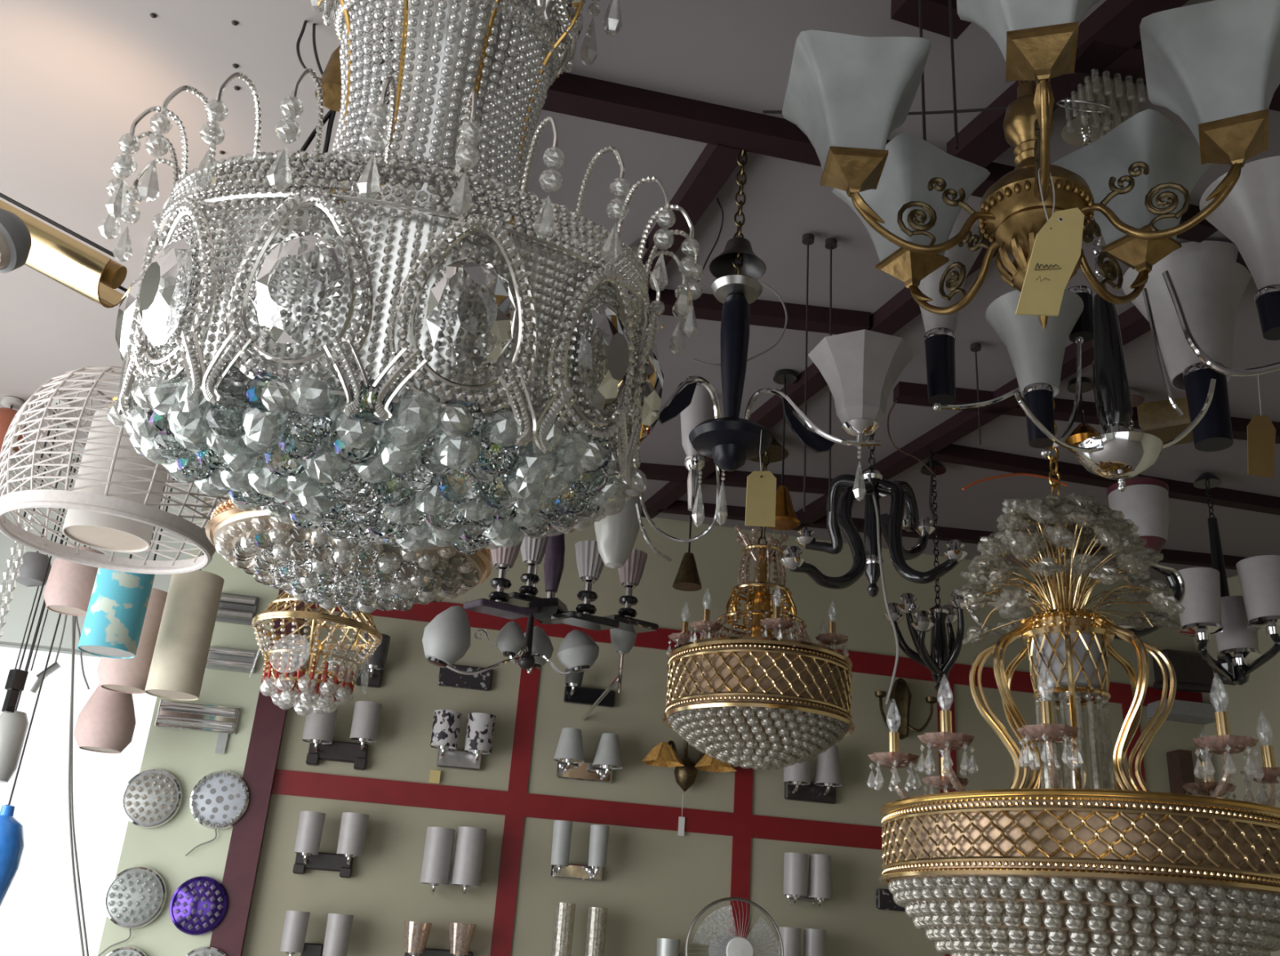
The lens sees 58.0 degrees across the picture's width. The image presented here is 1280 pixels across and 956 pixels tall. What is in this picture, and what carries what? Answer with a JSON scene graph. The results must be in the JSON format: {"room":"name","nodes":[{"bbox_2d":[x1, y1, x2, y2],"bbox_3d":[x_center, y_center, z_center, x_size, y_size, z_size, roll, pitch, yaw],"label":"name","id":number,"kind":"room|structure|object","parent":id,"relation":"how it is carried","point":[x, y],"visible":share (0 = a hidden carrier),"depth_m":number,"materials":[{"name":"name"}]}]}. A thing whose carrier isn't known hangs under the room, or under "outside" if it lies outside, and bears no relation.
{"room":"store","nodes":[
{"label":"store","id":0,"kind":"room"},
{"bbox_2d":[0,462,204,652],"bbox_3d":[-2.828,1.173,4.749,1.498,4.300,0.120,8,-23,-9],"label":"wall","id":1,"kind":"structure","parent":0,"point":[20,606],"depth_m":5.01,"materials":[{"name":"white paint"}]},
{"bbox_2d":[0,643,156,955],"bbox_3d":[-2.595,1.919,4.493,0.918,2.560,0.006,8,-23,-9],"label":"window","id":2,"kind":"structure","parent":1,"relation":"in","point":[38,916],"depth_m":4.76,"materials":[{"name":"clear glass"}]},
{"bbox_2d":[97,866,166,955],"bbox_3d":[-2.014,1.719,4.580,0.236,0.345,0.054,8,-23,-9],"label":"lamp","id":3,"kind":"object","parent":1,"relation":"attached to","point":[136,895],"visible":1,"depth_m":4.59,"materials":[{"name":"grey metal"}]},
{"bbox_2d":[120,768,182,827],"bbox_3d":[-2.006,1.314,4.744,0.237,0.237,0.054,8,-23,-9],"label":"lamp","id":4,"kind":"object","parent":1,"relation":"attached to","point":[151,797],"visible":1,"depth_m":4.74,"materials":[{"name":"grey metal"}]},
{"bbox_2d":[97,518,279,955],"bbox_3d":[-1.913,1.736,4.641,0.413,3.303,0.030,8,-23,-9],"label":"wall panel","id":5,"kind":"object","parent":1,"relation":"attached to","point":[189,756],"depth_m":4.83,"materials":[{"name":"beige paint"}]},
{"bbox_2d":[154,698,240,753],"bbox_3d":[-1.876,1.046,4.875,0.328,0.198,0.061,8,-23,-9],"label":"lamp","id":6,"kind":"object","parent":1,"relation":"attached to","point":[223,720],"visible":1,"depth_m":4.88,"materials":[{"name":"silver metal"}]},
{"bbox_2d":[169,875,228,935],"bbox_3d":[-1.769,1.714,4.636,0.226,0.225,0.053,8,-23,-9],"label":"lamp","id":7,"kind":"object","parent":1,"relation":"attached to","point":[200,904],"visible":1,"depth_m":4.63,"materials":[{"name":"purple glass"}]},
{"bbox_2d":[185,770,250,855],"bbox_3d":[-1.746,1.385,4.772,0.239,0.350,0.054,8,-23,-9],"label":"lamp","id":8,"kind":"object","parent":1,"relation":"attached to","point":[220,799],"visible":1,"depth_m":4.79,"materials":[{"name":"silver metal"}]},
{"bbox_2d":[205,645,258,673],"bbox_3d":[-1.768,0.783,5.005,0.206,0.097,0.059,8,-23,-9],"label":"lamp","id":9,"kind":"object","parent":1,"relation":"attached to","point":[220,658],"visible":0.94,"depth_m":5.00,"materials":[{"name":"grey metal"}]},
{"bbox_2d":[215,592,259,625],"bbox_3d":[-1.780,0.570,5.085,0.177,0.128,0.063,8,-23,-9],"label":"lamp","id":10,"kind":"object","parent":1,"relation":"attached to","point":[233,608],"visible":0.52,"depth_m":5.07,"materials":[{"name":"grey plastic"}]},
{"bbox_2d":[0,0,385,487],"bbox_3d":[-1.532,-1.126,1.792,2.461,0.874,7.850,8,-23,-9],"label":"ceiling","id":11,"kind":"structure","parent":0,"point":[76,76],"depth_m":2.45,"materials":[{"name":"paint"}]},
{"bbox_2d":[0,395,26,459],"bbox_3d":[-2.355,-0.179,4.284,0.148,0.254,0.148,8,-23,-9],"label":"pendant","id":12,"kind":"object","parent":11,"relation":"hanging from","point":[6,415],"visible":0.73,"depth_m":4.26,"materials":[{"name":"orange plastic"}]},
{"bbox_2d":[0,208,31,273],"bbox_3d":[-1.035,-0.636,1.785,0.327,0.674,0.095,8,-23,-9],"label":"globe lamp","id":13,"kind":"object","parent":11,"relation":"hanging from","point":[15,241],"visible":1,"depth_m":1.67,"materials":[{"name":"plastic"}]},
{"bbox_2d":[0,613,61,906],"bbox_3d":[-2.251,0.676,4.404,0.169,1.793,0.169,8,-23,-9],"label":"pendant","id":14,"kind":"object","parent":11,"relation":"hanging from","point":[11,831],"visible":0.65,"depth_m":4.11,"materials":[{"name":"blue glass"}]},
{"bbox_2d":[0,419,69,637],"bbox_3d":[-2.310,0.203,4.360,0.080,0.928,0.080,8,-23,-9],"label":"bead strand","id":15,"kind":"object","parent":11,"relation":"hanging from","point":[15,572],"visible":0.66,"depth_m":4.30,"materials":[{"name":"clear glass"}]},
{"bbox_2d":[0,454,82,782],"bbox_3d":[-2.399,0.520,4.653,0.114,1.370,0.114,8,-23,-9],"label":"glass pendant","id":16,"kind":"object","parent":11,"relation":"hanging from","point":[13,726],"visible":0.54,"depth_m":4.42,"materials":[{"name":"glass"}]},
{"bbox_2d":[1,442,85,712],"bbox_3d":[-2.367,0.377,4.608,0.080,1.119,0.080,8,-23,-9],"label":"pendant lamp","id":17,"kind":"object","parent":11,"relation":"hanging from","point":[16,678],"visible":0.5,"depth_m":4.43,"materials":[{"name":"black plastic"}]},
{"bbox_2d":[1,668,28,712],"bbox_3d":[-2.399,0.818,4.424,0.048,0.163,0.048,-11,-27,32],"label":"socket","id":18,"kind":"object","parent":17,"relation":"attached to","point":[16,678],"depth_m":4.41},
{"bbox_2d":[13,447,75,586],"bbox_3d":[-2.454,0.159,4.786,0.144,0.610,0.144,8,-23,-9],"label":"light","id":19,"kind":"object","parent":11,"relation":"hanging from","point":[33,570],"visible":0.7,"depth_m":4.65,"materials":[{"name":"plastic"}]},
{"bbox_2d":[0,192,127,307],"bbox_3d":[-1.043,-0.605,1.938,0.463,0.640,0.119,8,-23,-9],"label":"lamp","id":20,"kind":"object","parent":11,"relation":"hanging from","point":[54,254],"visible":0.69,"depth_m":1.82,"materials":[{"name":"gold metal"}]},
{"bbox_2d":[43,545,104,616],"bbox_3d":[-2.145,0.166,4.521,0.193,0.731,0.193,8,-23,-9],"label":"pendant","id":21,"kind":"object","parent":11,"relation":"hanging from","point":[69,585],"visible":0.55,"depth_m":4.35,"materials":[{"name":"fabric"}]},
{"bbox_2d":[68,615,84,955],"bbox_3d":[-2.215,1.130,4.559,0.393,1.428,0.009,8,-23,-9],"label":"power cable","id":22,"kind":"object","parent":11,"relation":"hanging from","point":[73,616],"visible":0.94,"depth_m":4.52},
{"bbox_2d":[71,615,88,955],"bbox_3d":[-2.211,1.135,4.580,0.398,1.434,0.008,8,-23,-9],"label":"power cable","id":23,"kind":"object","parent":11,"relation":"hanging from","point":[72,798],"visible":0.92,"depth_m":4.48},
{"bbox_2d":[0,366,229,573],"bbox_3d":[-1.331,-0.193,3.084,0.570,0.780,0.562,8,-23,-9],"label":"pendant","id":24,"kind":"object","parent":11,"relation":"hanging from","point":[113,504],"visible":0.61,"depth_m":2.88,"materials":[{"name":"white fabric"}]},
{"bbox_2d":[64,525,147,550],"bbox_3d":[-1.357,0.148,2.942,0.200,0.006,0.200,8,-23,-9],"label":"diffuser","id":25,"kind":"object","parent":24,"relation":"attached to","point":[101,537],"depth_m":2.94,"materials":[{"name":"beige plastic"}]},
{"bbox_2d":[77,553,155,658],"bbox_3d":[-1.803,0.177,4.152,0.186,0.917,0.186,8,-23,-9],"label":"pendant","id":26,"kind":"object","parent":11,"relation":"hanging from","point":[117,609],"visible":0.74,"depth_m":3.97,"materials":[{"name":"blue fabric"}]},
{"bbox_2d":[73,475,167,753],"bbox_3d":[-2.063,0.498,4.736,0.210,1.219,0.210,8,-23,-9],"label":"pendant","id":27,"kind":"object","parent":11,"relation":"hanging from","point":[106,723],"visible":0.68,"depth_m":4.47,"materials":[{"name":"fabric"}]},
{"bbox_2d":[97,478,174,693],"bbox_3d":[-1.897,0.327,4.511,0.208,1.002,0.208,8,-23,-9],"label":"pendant","id":28,"kind":"object","parent":11,"relation":"hanging from","point":[119,675],"visible":0.52,"depth_m":4.30,"materials":[{"name":"fabric"}]},
{"bbox_2d":[144,505,224,700],"bbox_3d":[-1.649,0.310,4.352,0.185,1.022,0.185,8,-23,-9],"label":"pendant","id":29,"kind":"object","parent":11,"relation":"hanging from","point":[184,636],"visible":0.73,"depth_m":4.17,"materials":[{"name":"beige fabric"}]},
{"bbox_2d":[251,590,382,715],"bbox_3d":[-0.914,0.152,3.477,0.369,1.127,0.369,10,-23,-13],"label":"lamp","id":30,"kind":"object","parent":11,"relation":"hanging from","point":[331,688],"visible":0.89,"depth_m":3.25,"materials":[{"name":"gold metal"}]},
{"bbox_2d":[296,20,342,111],"bbox_3d":[-0.575,-0.780,2.091,0.098,0.202,0.159,-14,-29,37],"label":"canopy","id":31,"kind":"object","parent":11,"relation":"hanging from","point":[331,79],"visible":0.54,"depth_m":2.08,"materials":[{"name":"metal"}]},
{"bbox_2d":[150,0,1279,587],"bbox_3d":[0.557,-0.932,2.171,6.720,0.777,7.850,8,-23,-9],"label":"ceiling","id":32,"kind":"structure","parent":0,"point":[735,54],"depth_m":3.16,"materials":[{"name":"paint"}]},
{"bbox_2d":[205,497,491,613],"bbox_3d":[-0.565,-0.265,2.566,0.578,1.145,0.578,8,-23,-9],"label":"lamp","id":33,"kind":"object","parent":32,"relation":"hanging from","point":[313,566],"visible":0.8,"depth_m":2.27,"materials":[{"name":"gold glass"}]},
{"bbox_2d":[97,0,702,554],"bbox_3d":[-0.304,-0.478,1.710,0.811,1.213,0.807,13,-24,-21],"label":"crystal chandelier","id":34,"kind":"object","parent":32,"relation":"hanging from","point":[406,370],"visible":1,"depth_m":1.35,"materials":[{"name":"clear glass"}]},
{"bbox_2d":[422,565,599,675],"bbox_3d":[-0.434,0.258,4.369,0.401,1.045,0.614,-14,-28,36],"label":"glass chandelier","id":35,"kind":"object","parent":32,"relation":"hanging from","point":[446,638],"visible":0.91,"depth_m":4.23,"materials":[{"name":"white glass"}]},
{"bbox_2d":[462,526,658,632],"bbox_3d":[-0.240,0.149,4.202,0.716,0.876,0.558,8,-23,-9],"label":"chandelier","id":36,"kind":"object","parent":32,"relation":"hanging from","point":[550,609],"visible":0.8,"depth_m":4.00,"materials":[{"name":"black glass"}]},
{"bbox_2d":[594,239,648,568],"bbox_3d":[-0.032,-0.211,2.935,0.114,0.927,0.114,8,-23,-9],"label":"pendant","id":37,"kind":"object","parent":32,"relation":"hanging from","point":[616,535],"visible":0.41,"depth_m":2.75,"materials":[{"name":"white glass"}]},
{"bbox_2d":[515,62,821,166],"bbox_3d":[0.128,-0.784,2.542,0.825,0.057,0.079,9,-23,-10],"label":"ceiling beam","id":38,"kind":"structure","parent":32,"relation":"attached to","point":[572,95],"depth_m":2.51,"materials":[{"name":"red paint"}]},
{"bbox_2d":[672,511,702,591],"bbox_3d":[0.181,0.031,3.984,0.099,0.720,0.099,8,-23,-9],"label":"bell pendant","id":39,"kind":"object","parent":32,"relation":"hanging from","point":[687,578],"visible":0.72,"depth_m":3.84,"materials":[{"name":"gold metal"}]},
{"bbox_2d":[627,143,747,297],"bbox_3d":[-0.047,-0.524,3.408,0.070,0.207,1.785,10,-23,-14],"label":"trim","id":40,"kind":"structure","parent":32,"relation":"attached to","point":[715,164],"depth_m":2.78,"materials":[{"name":"red paint"}]},
{"bbox_2d":[544,150,913,561],"bbox_3d":[0.190,-0.332,2.446,0.702,0.970,0.426,-13,-28,36],"label":"chandelier","id":41,"kind":"object","parent":32,"relation":"hanging from","point":[860,369],"visible":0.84,"depth_m":2.30,"materials":[{"name":"black paint"}]},
{"bbox_2d":[745,429,776,527],"bbox_3d":[0.235,-0.001,2.226,0.059,0.204,0.006,8,-23,-9],"label":"price tag","id":42,"kind":"object","parent":41,"relation":"hanging from","point":[761,494],"visible":1,"depth_m":2.21,"materials":[{"name":"paper"}]},
{"bbox_2d":[662,434,854,754],"bbox_3d":[0.443,0.412,4.218,0.669,1.276,0.669,-12,-27,34],"label":"drum chandelier","id":43,"kind":"object","parent":32,"relation":"hanging from","point":[754,693],"visible":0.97,"depth_m":3.88,"materials":[{"name":"gold glass"}]},
{"bbox_2d":[648,287,869,334],"bbox_3d":[0.012,-0.523,3.394,1.328,0.070,0.074,5,-23,-3],"label":"trim","id":44,"kind":"structure","parent":32,"relation":"attached to","point":[706,306],"depth_m":3.38,"materials":[{"name":"red paint"}]},
{"bbox_2d":[637,462,881,498],"bbox_3d":[-0.084,-0.039,4.943,2.234,0.094,0.074,4,-23,1],"label":"trim","id":45,"kind":"structure","parent":32,"relation":"attached to","point":[652,471],"depth_m":4.90,"materials":[{"name":"red paint"}]},
{"bbox_2d":[767,368,800,530],"bbox_3d":[0.468,-0.103,3.771,0.118,0.545,0.118,8,-23,-9],"label":"bell pendant","id":46,"kind":"object","parent":32,"relation":"hanging from","point":[786,518],"visible":0.85,"depth_m":3.68,"materials":[{"name":"metal"}]},
{"bbox_2d":[801,233,813,511],"bbox_3d":[0.410,-0.275,2.851,0.032,0.766,0.032,8,-23,-9],"label":"wire","id":47,"kind":"object","parent":32,"relation":"hanging from","point":[807,239],"visible":1,"depth_m":2.88,"materials":[{"name":"metal"}]},
{"bbox_2d":[640,226,999,518],"bbox_3d":[0.479,-0.240,4.152,0.070,0.317,3.045,10,-23,-15],"label":"trim","id":48,"kind":"structure","parent":32,"relation":"attached to","point":[901,308],"depth_m":3.87,"materials":[{"name":"red paint"}]},
{"bbox_2d":[825,237,837,511],"bbox_3d":[0.472,-0.270,2.865,0.032,0.757,0.032,8,-23,-9],"label":"wire","id":49,"kind":"object","parent":32,"relation":"hanging from","point":[831,243],"visible":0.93,"depth_m":2.92,"materials":[{"name":"metal"}]},
{"bbox_2d":[780,432,967,596],"bbox_3d":[0.674,-0.003,3.446,0.507,0.893,0.826,2,-23,6],"label":"chandelier","id":50,"kind":"object","parent":32,"relation":"hanging from","point":[865,555],"visible":0.8,"depth_m":3.33,"materials":[{"name":"black metal"}]},
{"bbox_2d":[866,473,899,704],"bbox_3d":[0.702,0.309,3.310,0.054,0.651,0.142,-9,-26,29],"label":"electrical cord","id":51,"kind":"object","parent":50,"relation":"hanging from","point":[868,475],"visible":1,"depth_m":3.27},
{"bbox_2d":[883,460,971,693],"bbox_3d":[1.091,0.336,4.346,0.350,0.926,0.358,8,-23,-9],"label":"chandelier","id":52,"kind":"object","parent":32,"relation":"hanging from","point":[943,656],"visible":0.88,"depth_m":4.23,"materials":[{"name":"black metal"}]},
{"bbox_2d":[890,0,971,39],"bbox_3d":[0.545,-0.874,2.142,0.140,0.057,0.074,11,-23,-16],"label":"trim","id":53,"kind":"structure","parent":32,"relation":"attached to","point":[935,13],"depth_m":2.13,"materials":[{"name":"red paint"}]},
{"bbox_2d":[791,250,1250,530],"bbox_3d":[1.454,-0.495,3.073,0.070,0.517,5.319,10,-23,-13],"label":"trim","id":54,"kind":"structure","parent":32,"relation":"attached to","point":[1132,323],"depth_m":4.08,"materials":[{"name":"red paint"}]},
{"bbox_2d":[782,0,1279,330],"bbox_3d":[0.574,-0.590,1.729,0.716,0.832,0.713,8,-23,-9],"label":"brass chandelier","id":55,"kind":"object","parent":32,"relation":"hanging from","point":[1215,65],"visible":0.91,"depth_m":1.63,"materials":[{"name":"white glass"}]},
{"bbox_2d":[1014,168,1084,315],"bbox_3d":[0.477,-0.283,1.314,0.067,0.311,0.192,-10,-26,30],"label":"price tag","id":56,"kind":"object","parent":55,"relation":"hanging from","point":[1055,254],"visible":0.99,"depth_m":1.23,"materials":[{"name":"beige paper"}]},
{"bbox_2d":[885,139,1217,242],"bbox_3d":[0.946,-0.664,2.688,0.858,0.057,0.074,9,-23,-10],"label":"trim","id":57,"kind":"structure","parent":32,"relation":"attached to","point":[1203,229],"depth_m":2.72,"materials":[{"name":"red paint"}]},
{"bbox_2d":[946,0,1189,168],"bbox_3d":[0.902,-0.852,2.110,0.086,0.142,1.054,12,-24,-17],"label":"trim","id":58,"kind":"structure","parent":32,"relation":"attached to","point":[1117,23],"depth_m":2.23,"materials":[{"name":"red paint"}]},
{"bbox_2d":[867,398,1279,955],"bbox_3d":[0.925,0.177,2.546,0.804,1.758,0.814,-15,-29,38],"label":"chandelier","id":59,"kind":"object","parent":32,"relation":"hanging from","point":[1074,869],"depth_m":2.08,"materials":[{"name":"gold glass"}]},
{"bbox_2d":[962,387,1185,639],"bbox_3d":[1.346,0.098,3.568,0.793,0.892,0.207,8,-23,-9],"label":"lamp","id":60,"kind":"object","parent":32,"relation":"hanging from","point":[1141,512],"visible":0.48,"depth_m":3.53,"materials":[{"name":"grey glass"}]},
{"bbox_2d":[1065,377,1101,453],"bbox_3d":[1.412,-0.205,3.688,0.117,0.237,0.117,8,-23,-9],"label":"pendant","id":61,"kind":"object","parent":32,"relation":"hanging from","point":[1083,431],"visible":0.63,"depth_m":3.65,"materials":[{"name":"metal"}]},
{"bbox_2d":[893,381,1279,444],"bbox_3d":[1.621,-0.211,3.919,1.527,0.074,0.074,5,-23,-2],"label":"trim","id":62,"kind":"structure","parent":32,"relation":"attached to","point":[904,393],"depth_m":3.88,"materials":[{"name":"red paint"}]},
{"bbox_2d":[1055,75,1132,112],"bbox_3d":[0.890,-0.748,2.272,0.172,0.148,0.123,8,-23,-9],"label":"lamp","id":63,"kind":"object","parent":32,"relation":"hanging from","point":[1100,91],"visible":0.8,"depth_m":2.30,"materials":[{"name":"metal"}]},
{"bbox_2d":[918,108,1279,492],"bbox_3d":[1.141,-0.287,2.458,1.175,0.882,0.704,18,-26,-30],"label":"chandelier","id":64,"kind":"object","parent":32,"relation":"hanging from","point":[1189,300],"visible":0.87,"depth_m":2.31,"materials":[{"name":"white glass"}]},
{"bbox_2d":[1247,374,1275,478],"bbox_3d":[1.292,-0.115,2.416,0.081,0.244,0.002,8,-23,-9],"label":"price tag","id":65,"kind":"object","parent":64,"relation":"hanging from","point":[1261,432],"visible":0.87,"depth_m":2.40,"materials":[{"name":"paper"}]},
{"bbox_2d":[928,444,1279,515],"bbox_3d":[1.959,0.021,4.552,1.732,0.058,0.074,9,-23,-10],"label":"trim","id":66,"kind":"structure","parent":32,"relation":"attached to","point":[952,453],"depth_m":4.47,"materials":[{"name":"red paint"}]},
{"bbox_2d":[1137,397,1193,445],"bbox_3d":[1.784,-0.228,3.888,0.176,0.189,0.176,-11,-27,32],"label":"pendant","id":67,"kind":"object","parent":32,"relation":"hanging from","point":[1158,419],"visible":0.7,"depth_m":3.82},
{"bbox_2d":[1074,40,1279,111],"bbox_3d":[1.066,-0.796,2.238,0.461,0.059,0.094,8,-23,-8],"label":"trim","id":68,"kind":"structure","parent":32,"relation":"attached to","point":[1129,67],"depth_m":2.22,"materials":[{"name":"red paint"}]},
{"bbox_2d":[1173,471,1279,685],"bbox_3d":[2.049,0.293,4.110,0.394,0.845,0.450,8,-23,-9],"label":"chandelier","id":69,"kind":"object","parent":32,"relation":"hanging from","point":[1207,609],"visible":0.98,"depth_m":3.95,"materials":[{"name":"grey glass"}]},
{"bbox_2d":[200,495,1231,955],"bbox_3d":[0.457,1.636,5.281,5.222,4.300,0.120,8,-23,-9],"label":"wall panel","id":70,"kind":"object","parent":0,"point":[654,883],"visible":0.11,"depth_m":5.22,"materials":[{"name":"paint"}]},
{"bbox_2d":[209,589,305,955],"bbox_3d":[-1.648,1.762,4.678,0.123,3.320,0.050,8,-23,-9],"label":"trim","id":71,"kind":"structure","parent":70,"relation":"attached to","point":[241,868],"depth_m":4.80,"materials":[{"name":"red paint"}]},
{"bbox_2d":[280,910,353,955],"bbox_3d":[-1.304,1.857,4.653,0.267,0.200,0.159,8,-23,-9],"label":"wall lamp","id":72,"kind":"object","parent":70,"relation":"attached to","point":[339,926],"visible":1,"depth_m":4.61,"materials":[{"name":"grey fabric"}]},
{"bbox_2d":[292,810,368,878],"bbox_3d":[-1.284,1.516,4.791,0.280,0.248,0.164,8,-23,-9],"label":"wall lamp","id":73,"kind":"object","parent":70,"relation":"attached to","point":[353,825],"visible":1,"depth_m":4.76,"materials":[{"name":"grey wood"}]},
{"bbox_2d":[302,700,382,770],"bbox_3d":[-1.283,1.095,4.956,0.309,0.268,0.172,8,-23,-9],"label":"wall lamp","id":74,"kind":"object","parent":70,"relation":"attached to","point":[318,729],"visible":0.97,"depth_m":4.93,"materials":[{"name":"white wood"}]},
{"bbox_2d":[355,632,390,688],"bbox_3d":[-1.178,0.803,5.098,0.124,0.208,0.167,8,-23,-9],"label":"wall lamp","id":75,"kind":"object","parent":70,"relation":"attached to","point":[371,673],"visible":0.78,"depth_m":5.08,"materials":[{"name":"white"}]},
{"bbox_2d":[404,920,475,955],"bbox_3d":[-0.827,1.909,4.738,0.299,0.166,0.156,8,-23,-9],"label":"wall lamp","id":76,"kind":"object","parent":70,"relation":"attached to","point":[409,951],"visible":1,"depth_m":4.73,"materials":[{"name":"clear glass"}]},
{"bbox_2d":[419,826,486,896],"bbox_3d":[-0.786,1.610,4.853,0.250,0.274,0.180,8,-23,-9],"label":"wall lamp","id":77,"kind":"object","parent":70,"relation":"attached to","point":[466,870],"visible":1,"depth_m":4.79,"materials":[{"name":"white fabric"}]},
{"bbox_2d":[430,709,496,770],"bbox_3d":[-0.778,1.146,5.046,0.271,0.225,0.170,8,-23,-9],"label":"wall lamp","id":78,"kind":"object","parent":70,"relation":"attached to","point":[446,727],"visible":1,"depth_m":5.01,"materials":[{"name":"fabric"}]},
{"bbox_2d":[437,664,493,690],"bbox_3d":[-0.788,0.899,5.216,0.237,0.098,0.036,8,-23,-9],"label":"wall lamp","id":79,"kind":"object","parent":70,"relation":"attached to","point":[447,677],"visible":0.79,"depth_m":5.20,"materials":[{"name":"metal"}]},
{"bbox_2d":[489,668,539,955],"bbox_3d":[-0.587,2.018,4.828,0.084,2.907,0.011,8,-23,-9],"label":"trim","id":80,"kind":"structure","parent":70,"relation":"attached to","point":[506,895],"depth_m":5.03,"materials":[{"name":"red paint"}]},
{"bbox_2d":[550,819,609,881],"bbox_3d":[-0.266,1.607,4.979,0.243,0.225,0.159,8,-23,-9],"label":"wall lamp","id":81,"kind":"object","parent":70,"relation":"attached to","point":[561,868],"visible":1,"depth_m":4.93,"materials":[{"name":"silver metal"}]},
{"bbox_2d":[271,768,888,849],"bbox_3d":[0.638,1.598,5.263,4.486,0.100,0.012,8,-23,-9],"label":"trim","id":82,"kind":"structure","parent":70,"relation":"attached to","point":[286,782],"depth_m":5.10,"materials":[{"name":"red paint"}]},
{"bbox_2d":[553,727,622,783],"bbox_3d":[-0.229,1.229,5.123,0.311,0.202,0.187,8,-23,-9],"label":"wall lamp","id":83,"kind":"object","parent":70,"relation":"attached to","point":[569,753],"visible":1,"depth_m":5.09,"materials":[{"name":"white fabric"}]},
{"bbox_2d":[563,668,615,707],"bbox_3d":[-0.226,0.955,5.253,0.251,0.129,0.152,8,-23,-9],"label":"wall lamp","id":84,"kind":"object","parent":70,"relation":"attached to","point":[574,693],"visible":0.92,"depth_m":5.27,"materials":[{"name":"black metal"}]},
{"bbox_2d":[580,628,637,720],"bbox_3d":[-0.158,0.857,4.834,0.114,0.258,0.997,8,-23,-9],"label":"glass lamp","id":85,"kind":"object","parent":70,"relation":"attached to","point":[622,641],"visible":0.8,"depth_m":4.43,"materials":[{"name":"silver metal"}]},
{"bbox_2d":[641,726,737,835],"bbox_3d":[0.215,1.342,5.168,0.442,0.480,0.212,8,-23,-9],"label":"sconce","id":86,"kind":"object","parent":70,"relation":"attached to","point":[663,754],"visible":1,"depth_m":5.18,"materials":[{"name":"gold metal"}]},
{"bbox_2d":[684,897,783,955],"bbox_3d":[0.306,1.909,4.666,0.391,0.391,0.721,8,-23,-9],"label":"wall fan","id":87,"kind":"object","parent":70,"relation":"attached to","point":[721,945],"visible":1,"depth_m":4.41,"materials":[{"name":"metal"}]},
{"bbox_2d":[728,751,753,939],"bbox_3d":[0.420,2.160,4.991,0.084,2.907,0.011,8,-23,-9],"label":"trim","id":88,"kind":"structure","parent":70,"relation":"attached to","point":[743,788],"depth_m":5.18,"materials":[{"name":"red paint"}]},
{"bbox_2d":[777,926,826,955],"bbox_3d":[0.709,2.056,5.008,0.246,0.193,0.166,8,-23,-9],"label":"wall lamp","id":89,"kind":"object","parent":70,"relation":"attached to","point":[815,940],"visible":0.91,"depth_m":4.96,"materials":[{"name":"white fabric"}]},
{"bbox_2d":[782,852,831,908],"bbox_3d":[0.734,1.785,5.120,0.220,0.222,0.170,8,-23,-9],"label":"wall lamp","id":90,"kind":"object","parent":70,"relation":"attached to","point":[795,864],"visible":1,"depth_m":5.06,"materials":[{"name":"white fabric"}]},
{"bbox_2d":[783,744,842,804],"bbox_3d":[0.788,1.350,5.300,0.281,0.242,0.182,8,-23,-9],"label":"wall lamp","id":91,"kind":"object","parent":70,"relation":"attached to","point":[798,786],"visible":1,"depth_m":5.26,"materials":[{"name":"white fabric"}]},
{"bbox_2d":[875,888,910,911],"bbox_3d":[1.145,1.911,5.233,0.152,0.087,0.036,8,-23,-9],"label":"wall lamp","id":92,"kind":"object","parent":70,"relation":"attached to","point":[886,899],"visible":0.97,"depth_m":5.22,"materials":[{"name":"metal"}]},
{"bbox_2d":[874,677,937,739],"bbox_3d":[1.259,1.101,5.542,0.315,0.301,0.140,8,-23,-9],"label":"sconce","id":93,"kind":"object","parent":70,"relation":"attached to","point":[900,695],"visible":0.98,"depth_m":5.52,"materials":[{"name":"gold metal"}]},
{"bbox_2d":[936,682,963,955],"bbox_3d":[1.406,2.300,5.151,0.084,2.907,0.011,8,-23,-9],"label":"trim","id":94,"kind":"structure","parent":70,"relation":"attached to","point":[945,700],"depth_m":5.54,"materials":[{"name":"red paint"}]},
{"bbox_2d":[1152,648,1215,693],"bbox_3d":[2.763,1.000,5.908,0.357,0.218,0.120,8,-23,-9],"label":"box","id":95,"kind":"object","parent":70,"relation":"attached to","point":[1193,673],"visible":0.82,"depth_m":5.86,"materials":[{"name":"brown wood"}]},
{"bbox_2d":[1146,698,1223,724],"bbox_3d":[2.790,1.182,5.818,0.420,0.070,0.160,8,-23,-9],"label":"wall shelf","id":96,"kind":"object","parent":70,"relation":"attached to","point":[1183,711],"visible":0.5,"depth_m":5.75,"materials":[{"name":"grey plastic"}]},
{"bbox_2d":[1166,749,1214,955],"bbox_3d":[2.636,1.936,5.505,0.070,1.250,0.100,8,-23,-9],"label":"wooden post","id":97,"kind":"object","parent":70,"relation":"attached to","point":[1180,762],"visible":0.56,"depth_m":5.68,"materials":[{"name":"brown wood"}]},
{"bbox_2d":[1193,574,1279,955],"bbox_3d":[3.626,0.598,2.228,0.120,4.300,7.450,8,-23,-9],"label":"wall","id":98,"kind":"structure","parent":0,"point":[1252,707],"depth_m":5.54,"materials":[{"name":"paint"}]},
{"bbox_2d":[306,601,1203,706],"bbox_3d":[0.693,0.846,5.576,4.486,0.100,0.012,8,-23,-9],"label":"trim","id":99,"kind":"structure","parent":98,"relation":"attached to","point":[862,662],"depth_m":5.63,"materials":[{"name":"red paint"}]},
{"bbox_2d":[657,500,1247,569],"bbox_3d":[1.510,0.271,5.463,2.870,0.090,0.064,5,-23,-2],"label":"trim","id":100,"kind":"structure","parent":98,"relation":"attached to","point":[678,507],"depth_m":5.44,"materials":[{"name":"red paint"}]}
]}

